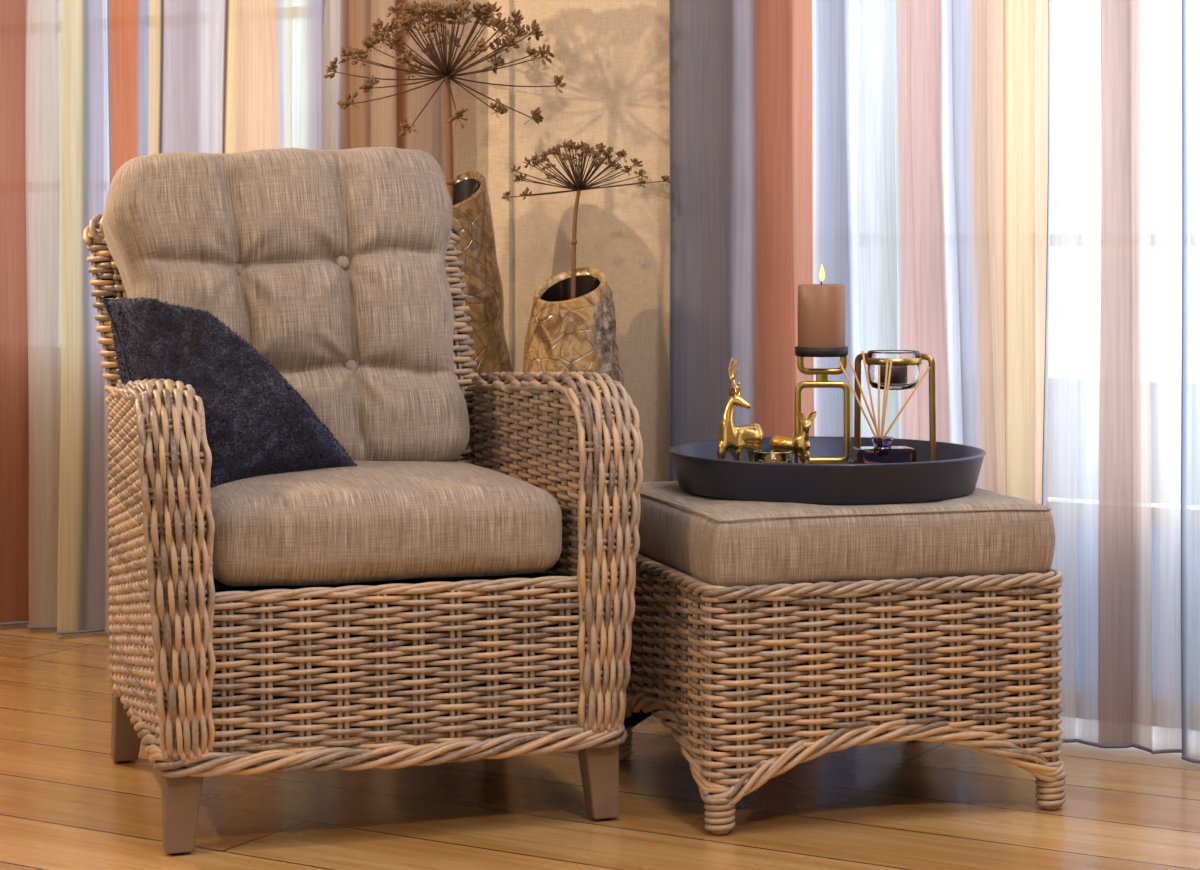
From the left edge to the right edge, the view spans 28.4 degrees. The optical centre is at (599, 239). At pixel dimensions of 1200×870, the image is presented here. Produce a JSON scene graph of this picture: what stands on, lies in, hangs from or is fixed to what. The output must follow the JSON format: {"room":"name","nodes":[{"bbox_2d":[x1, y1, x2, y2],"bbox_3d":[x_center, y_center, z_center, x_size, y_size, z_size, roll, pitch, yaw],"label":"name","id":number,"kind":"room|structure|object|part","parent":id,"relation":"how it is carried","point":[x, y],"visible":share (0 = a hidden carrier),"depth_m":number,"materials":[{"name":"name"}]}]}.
{"room":"living room","nodes":[
{"label":"living room","id":0,"kind":"room"},
{"bbox_2d":[512,0,669,481],"bbox_3d":[-0.310,-0.420,5.192,9.200,2.700,0.141,0,0,30],"label":"wall","id":1,"kind":"structure","parent":0,"point":[611,56],"depth_m":4.92,"materials":[{"name":"paint"}]},
{"bbox_2d":[0,0,324,636],"bbox_3d":[-1.103,-0.376,5.475,1.162,2.589,0.102,0,0,29],"label":"curtain","id":2,"kind":"object","parent":1,"relation":"hanging from","point":[88,88],"visible":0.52,"depth_m":5.54,"materials":[{"name":"multicoloured fabric"}]},
{"bbox_2d":[293,7,295,19],"bbox_3d":[-1.802,-0.555,6.083,2.925,1.730,0.071,0,0,30],"label":"window","id":3,"kind":"structure","parent":1,"relation":"in","point":[294,8],"depth_m":5.41,"materials":[{"name":"white paint"}]},
{"bbox_2d":[321,0,456,179],"bbox_3d":[-0.454,-0.376,5.116,0.360,2.589,0.043,0,0,31],"label":"curtain","id":4,"kind":"object","parent":1,"relation":"hanging from","point":[346,23],"visible":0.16,"depth_m":5.14,"materials":[{"name":"multicoloured fabric"}]},
{"bbox_2d":[456,0,511,363],"bbox_3d":[-0.253,-0.410,5.071,0.146,2.680,0.012,0,0,30],"label":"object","id":5,"kind":"structure","parent":1,"relation":"attached to","point":[484,144],"depth_m":5.05,"materials":[{"name":"wood"}]},
{"bbox_2d":[668,0,1051,506],"bbox_3d":[0.486,-0.376,4.573,0.802,2.589,0.086,0,0,31],"label":"curtain","id":6,"kind":"object","parent":1,"relation":"hanging from","point":[899,148],"visible":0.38,"depth_m":4.55,"materials":[{"name":"multicoloured fabric"}]},
{"bbox_2d":[1049,234,1192,729],"bbox_3d":[1.313,-0.260,4.260,2.256,2.320,0.070,0,0,30],"label":"window","id":7,"kind":"structure","parent":1,"relation":"in","point":[1152,235],"depth_m":4.43,"materials":[{"name":"white paint"}]},
{"bbox_3d":[1.313,-0.260,4.260,2.256,2.320,0.070,0,0,30],"label":"frame","id":8,"kind":"part","parent":7,"relation":"part of","materials":[{"name":"white paint"}]},
{"bbox_3d":[1.321,0.690,4.273,2.156,0.320,0.010,0,0,30],"label":"panel","id":9,"kind":"part","parent":7,"relation":"part of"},
{"bbox_2d":[0,624,1199,869],"bbox_3d":[-2.005,0.980,1.998,9.500,0.100,7.200,0,0,30],"label":"floor","id":10,"kind":"structure","parent":0,"point":[66,804],"depth_m":3.86,"materials":[{"name":"brown wood"}]},
{"bbox_2d":[83,214,642,854],"bbox_3d":[-0.439,0.432,4.069,0.804,0.996,0.880,0,0,-18],"label":"wicker armchair","id":11,"kind":"object","parent":10,"relation":"on","point":[498,657],"visible":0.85,"depth_m":3.71,"materials":[{"name":"wicker"}]},
{"bbox_3d":[-0.836,0.864,4.212,0.058,0.124,0.073,0,0,-18],"label":"leg","id":12,"kind":"part","parent":11,"relation":"part of","materials":[{"name":"brown wood"}]},
{"bbox_3d":[-0.635,0.864,3.604,0.058,0.124,0.055,0,0,-18],"label":"leg","id":13,"kind":"part","parent":11,"relation":"part of","materials":[{"name":"brown wood"}]},
{"bbox_3d":[-0.565,0.363,4.371,0.750,0.857,0.226,0,0,-18],"label":"backrest","id":14,"kind":"part","parent":11,"relation":"part of","materials":[{"name":"wicker"}]},
{"bbox_2d":[210,460,561,586],"bbox_3d":[-0.409,0.457,3.958,0.572,0.158,0.597,0,0,-18],"label":"seat cushion","id":15,"kind":"object","parent":11,"relation":"on","point":[368,521],"visible":0.75,"depth_m":3.69,"materials":[{"name":"beige fabric"}]},
{"bbox_2d":[102,296,356,487],"bbox_3d":[-0.649,0.265,3.934,0.463,0.344,0.244,0,0,17],"label":"throw pillow","id":16,"kind":"object","parent":15,"relation":"on","point":[257,424],"visible":0.61,"depth_m":3.88,"materials":[{"name":"black fabric"}]},
{"bbox_2d":[102,147,468,461],"bbox_3d":[-0.555,0.137,4.197,0.626,0.611,0.323,0,0,-18],"label":"cushion","id":17,"kind":"object","parent":15,"relation":"on","point":[329,264],"visible":0.73,"depth_m":4.12,"materials":[{"name":"beige fabric"}]},
{"bbox_3d":[-0.311,0.662,3.683,0.599,0.258,0.024,0,0,-18],"label":"rail","id":18,"kind":"part","parent":11,"relation":"part of","materials":[{"name":"wicker"}]},
{"bbox_3d":[-0.004,0.864,3.813,0.058,0.124,0.055,0,0,-18],"label":"leg","id":19,"kind":"part","parent":11,"relation":"part of","materials":[{"name":"brown wood"}]},
{"bbox_2d":[452,171,512,390],"bbox_3d":[-0.287,0.395,4.820,0.269,1.071,0.264,0,0,0],"label":"vase","id":20,"kind":"object","parent":10,"relation":"on","point":[471,208],"visible":0.23,"depth_m":4.75,"materials":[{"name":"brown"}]},
{"bbox_2d":[323,0,565,205],"bbox_3d":[-0.324,-0.129,4.807,0.417,0.724,0.435,0,0,-36],"label":"umbel","id":21,"kind":"object","parent":20,"relation":"in","point":[455,12],"visible":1,"depth_m":4.78,"materials":[{"name":"brown plant"}]},
{"bbox_3d":[-0.307,-0.051,4.810,0.028,0.567,0.027,0,0,-36],"label":"stem","id":22,"kind":"part","parent":21,"relation":"part of","materials":[{"name":"brown plant"}]},
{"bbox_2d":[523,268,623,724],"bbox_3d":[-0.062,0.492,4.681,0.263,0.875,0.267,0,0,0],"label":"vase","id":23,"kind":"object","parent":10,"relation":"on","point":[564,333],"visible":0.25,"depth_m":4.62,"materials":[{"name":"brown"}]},
{"bbox_2d":[501,139,670,298],"bbox_3d":[-0.038,0.092,4.679,0.264,0.580,0.249,0,0,41],"label":"umbel","id":24,"kind":"object","parent":23,"relation":"in","point":[577,185],"visible":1,"depth_m":4.68,"materials":[{"name":"brown plant"}]},
{"bbox_3d":[-0.049,0.141,4.686,0.021,0.482,0.023,0,0,0],"label":"stem","id":25,"kind":"part","parent":24,"relation":"part of","materials":[{"name":"brown plant"}]},
{"bbox_2d":[619,554,1066,834],"bbox_3d":[0.385,0.735,4.058,0.629,0.390,0.605,0,0,-16],"label":"footstool","id":26,"kind":"object","parent":10,"relation":"on","point":[753,684],"visible":0.81,"depth_m":3.78,"materials":[{"name":"wicker"}]},
{"bbox_2d":[638,481,1055,586],"bbox_3d":[0.385,0.487,4.058,0.602,0.135,0.581,0,0,-16],"label":"cushion","id":27,"kind":"object","parent":26,"relation":"on","point":[981,532],"visible":0.66,"depth_m":3.80,"materials":[{"name":"beige fabric"}]},
{"bbox_2d":[668,436,985,504],"bbox_3d":[0.388,0.393,4.065,0.541,0.068,0.541,0,0,0],"label":"round tray","id":28,"kind":"object","parent":27,"relation":"on","point":[955,471],"visible":0.91,"depth_m":3.85,"materials":[{"name":"grey metal"}]},
{"bbox_2d":[717,358,762,461],"bbox_3d":[0.240,0.310,3.993,0.101,0.224,0.053,0,0,-44],"label":"figurine","id":29,"kind":"object","parent":28,"relation":"on","point":[732,439],"visible":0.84,"depth_m":3.97,"materials":[{"name":"gold metal"}]},
{"bbox_2d":[754,449,791,462],"bbox_3d":[0.286,0.386,3.925,0.064,0.073,0.065,0,0,0],"label":"glass","id":30,"kind":"object","parent":28,"relation":"on","point":[765,455],"visible":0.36,"depth_m":3.90,"materials":[{"name":"clear"}]},
{"bbox_2d":[769,411,816,463],"bbox_3d":[0.324,0.355,4.005,0.093,0.136,0.036,0,0,43],"label":"figurine","id":31,"kind":"object","parent":28,"relation":"on","point":[799,445],"visible":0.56,"depth_m":3.98,"materials":[{"name":"gold metal"}]},
{"bbox_2d":[795,346,849,463],"bbox_3d":[0.384,0.303,4.100,0.104,0.237,0.104,0,0,0],"label":"candle holder","id":32,"kind":"object","parent":28,"relation":"on","point":[821,374],"visible":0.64,"depth_m":4.09,"materials":[{"name":"gold metal"}]},
{"bbox_2d":[798,264,844,347],"bbox_3d":[0.383,0.118,4.100,0.082,0.156,0.082,0,0,0],"label":"pillar candle","id":33,"kind":"object","parent":32,"relation":"on","point":[821,307],"visible":0.92,"depth_m":4.07,"materials":[{"name":"brown wax"}]},
{"bbox_3d":[0.383,0.193,4.100,0.092,0.016,0.092,0,0,0],"label":"plate","id":34,"kind":"part","parent":32,"relation":"part of","materials":[{"name":"black metal"}]},
{"bbox_2d":[838,351,929,463],"bbox_3d":[0.476,0.304,3.985,0.151,0.236,0.056,0,0,-8],"label":"reed diffuser","id":35,"kind":"object","parent":28,"relation":"on","point":[882,450],"visible":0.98,"depth_m":3.97,"materials":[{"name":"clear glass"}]},
{"bbox_2d":[849,446,915,463],"bbox_3d":[0.475,0.386,3.985,0.102,0.073,0.056,0,0,-8],"label":"bottle","id":36,"kind":"object","parent":35,"relation":"attached to","point":[862,454],"depth_m":3.96,"materials":[{"name":"purple glass"}]},
{"bbox_2d":[854,350,935,460],"bbox_3d":[0.516,0.308,4.151,0.124,0.228,0.100,0,0,-21],"label":"tealight holder","id":37,"kind":"object","parent":28,"relation":"on","point":[905,370],"visible":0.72,"depth_m":4.13,"materials":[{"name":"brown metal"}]},
{"bbox_2d":[867,350,919,389],"bbox_3d":[0.514,0.228,4.150,0.091,0.066,0.091,0,0,0],"label":"glass cup","id":38,"kind":"object","parent":37,"relation":"on","point":[905,370],"depth_m":4.11,"materials":[{"name":"clear glass"}]},
{"bbox_2d":[1042,0,1181,753],"bbox_3d":[0.924,-0.376,4.285,0.266,2.589,0.064,0,0,27],"label":"curtain","id":39,"kind":"object","parent":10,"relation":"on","point":[1114,612],"visible":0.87,"depth_m":4.29,"materials":[{"name":"white fabric"}]},
{"bbox_2d":[1181,0,1199,763],"bbox_3d":[1.112,-0.376,4.139,0.194,2.589,0.054,0,0,35],"label":"curtain","id":40,"kind":"object","parent":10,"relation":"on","point":[1190,385],"visible":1,"depth_m":4.17,"materials":[{"name":"white fabric"}]},
{"label":"outside","id":41,"kind":"structure","parent":0,"visible":0},
{"bbox_2d":[1048,378,1192,745],"bbox_3d":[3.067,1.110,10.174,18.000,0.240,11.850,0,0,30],"label":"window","id":42,"kind":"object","parent":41,"point":[1152,383],"depth_m":11.36,"materials":[{"name":"glass"}]}
]}

